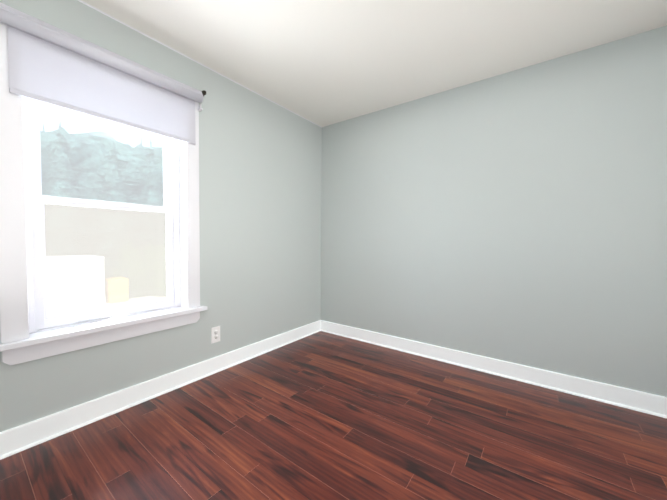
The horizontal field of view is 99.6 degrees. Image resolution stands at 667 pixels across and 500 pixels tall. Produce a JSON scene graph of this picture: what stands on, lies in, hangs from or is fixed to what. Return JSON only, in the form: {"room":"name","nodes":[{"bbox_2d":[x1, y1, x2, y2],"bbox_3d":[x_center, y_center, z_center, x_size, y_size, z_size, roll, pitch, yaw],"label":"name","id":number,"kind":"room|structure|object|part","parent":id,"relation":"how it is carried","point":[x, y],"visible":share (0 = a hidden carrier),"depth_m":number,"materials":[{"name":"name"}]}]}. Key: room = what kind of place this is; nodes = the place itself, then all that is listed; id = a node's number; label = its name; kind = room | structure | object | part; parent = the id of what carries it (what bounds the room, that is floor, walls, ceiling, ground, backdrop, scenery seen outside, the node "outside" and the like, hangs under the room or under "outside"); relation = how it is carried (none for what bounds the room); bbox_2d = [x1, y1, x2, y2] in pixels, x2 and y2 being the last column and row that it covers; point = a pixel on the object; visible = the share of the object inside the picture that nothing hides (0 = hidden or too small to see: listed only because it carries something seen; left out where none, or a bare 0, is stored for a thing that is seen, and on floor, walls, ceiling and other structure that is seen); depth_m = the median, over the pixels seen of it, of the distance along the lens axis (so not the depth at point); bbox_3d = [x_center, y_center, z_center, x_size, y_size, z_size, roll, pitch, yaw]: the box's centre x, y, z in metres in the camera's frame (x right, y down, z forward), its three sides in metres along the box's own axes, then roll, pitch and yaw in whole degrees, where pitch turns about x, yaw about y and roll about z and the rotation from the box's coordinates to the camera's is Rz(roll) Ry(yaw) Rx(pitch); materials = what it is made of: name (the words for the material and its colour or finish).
{"room":"empty room","nodes":[
{"label":"empty room","id":0,"kind":"room"},
{"bbox_2d":[0,0,321,431],"bbox_3d":[-1.357,-0.202,1.923,0.260,2.400,4.250,2,2,36],"label":"wall","id":1,"kind":"structure","parent":0,"point":[260,168],"depth_m":2.32,"materials":[{"name":"grey paint"}]},
{"bbox_2d":[0,22,199,365],"bbox_3d":[-1.431,-0.285,1.827,0.310,1.682,0.989,2,2,36],"label":"window","id":2,"kind":"structure","parent":1,"relation":"in","point":[14,317],"depth_m":1.66,"materials":[{"name":"white"}]},
{"bbox_3d":[-1.322,0.516,1.768,0.018,0.088,0.985,2,2,36],"label":"window trim apron","id":3,"kind":"part","parent":2,"relation":"part of","materials":[{"name":"white wood"}]},
{"bbox_3d":[-1.452,-0.634,1.833,0.034,0.727,0.729,2,2,36],"label":"window sash","id":4,"kind":"part","parent":2,"relation":"part of","materials":[{"name":"white plastic"}]},
{"bbox_3d":[-1.441,-0.291,1.833,0.117,1.482,0.801,2,2,36],"label":"vinyl window frame","id":5,"kind":"part","parent":2,"relation":"part of","materials":[{"name":"white plastic"}]},
{"bbox_2d":[0,2,205,144],"bbox_3d":[-1.268,-0.964,1.692,0.076,0.396,1.027,2,2,36],"label":"roller blind","id":6,"kind":"object","parent":2,"relation":"attached to","point":[51,64],"visible":1,"depth_m":1.59,"materials":[{"name":"grey fabric"}]},
{"bbox_3d":[-1.421,0.061,1.829,0.042,0.741,0.729,2,2,36],"label":"window sash","id":7,"kind":"part","parent":2,"relation":"part of","materials":[{"name":"white plastic"}]},
{"bbox_2d":[44,204,166,316],"bbox_3d":[-1.484,0.062,1.875,0.010,0.732,0.725,2,2,36],"label":"screen","id":8,"kind":"object","parent":2,"relation":"attached to","point":[110,245],"depth_m":1.84,"materials":[{"name":"white plastic"}]},
{"bbox_2d":[0,305,207,351],"bbox_3d":[-1.341,0.456,1.780,0.146,0.030,1.065,2,2,36],"label":"window sill","id":9,"kind":"structure","parent":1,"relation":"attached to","point":[36,338],"depth_m":1.64,"materials":[{"name":"white wood"}]},
{"bbox_2d":[0,320,320,459],"bbox_3d":[-1.251,0.940,1.875,0.029,0.122,3.730,2,2,36],"label":"baseboard","id":10,"kind":"structure","parent":1,"relation":"attached to","point":[18,439],"depth_m":1.79,"materials":[{"name":"white wood"}]},
{"bbox_2d":[78,0,321,127],"bbox_3d":[-1.239,-1.394,1.803,0.007,0.007,3.730,2,2,36],"label":"trim","id":11,"kind":"structure","parent":1,"relation":"attached to","point":[81,1],"depth_m":2.00,"materials":[{"name":"white paint"}]},
{"bbox_2d":[211,326,219,343],"bbox_3d":[-0.954,0.687,2.285,0.009,0.128,0.079,2,2,36],"label":"duplex electrical outlet","id":12,"kind":"object","parent":1,"relation":"attached to","point":[215,334],"visible":1,"depth_m":2.28,"materials":[{"name":"white plastic"}]},
{"bbox_2d":[0,331,666,499],"bbox_3d":[0.126,1.107,0.866,3.970,0.120,4.250,2,2,36],"label":"floor","id":13,"kind":"structure","parent":0,"point":[320,415],"depth_m":1.51,"materials":[{"name":"brown wood"}]},
{"bbox_2d":[82,0,666,126],"bbox_3d":[0.148,-1.426,0.781,3.970,0.150,4.250,2,2,36],"label":"ceiling","id":14,"kind":"structure","parent":0,"point":[322,63],"depth_m":1.84,"materials":[{"name":"white paint"}]},
{"bbox_2d":[320,25,666,396],"bbox_3d":[1.319,-0.196,2.430,3.450,2.400,0.260,2,2,36],"label":"wall","id":15,"kind":"structure","parent":0,"point":[518,216],"depth_m":2.17,"materials":[{"name":"grey paint"}]},
{"bbox_2d":[321,320,666,417],"bbox_3d":[1.230,0.946,2.347,3.434,0.122,0.029,2,2,36],"label":"baseboard","id":16,"kind":"structure","parent":15,"relation":"attached to","point":[643,402],"depth_m":2.18,"materials":[{"name":"white wood"}]},
{"label":"outside","id":17,"kind":"structure","parent":0,"visible":0},
{"bbox_2d":[48,296,164,314],"bbox_3d":[-21.245,1.053,17.394,69.450,0.300,85.000,2,2,36],"label":"ground","id":18,"kind":"structure","parent":17,"point":[114,303],"depth_m":7.27,"materials":[{"name":"white"}]},
{"bbox_2d":[40,122,166,311],"bbox_3d":[-6.994,-1.796,11.902,8.917,6.819,17.156,2,2,36],"label":"garden","id":19,"kind":"object","parent":18,"relation":"on","point":[120,195],"depth_m":8.74,"materials":[{"name":"plant"}]}
]}

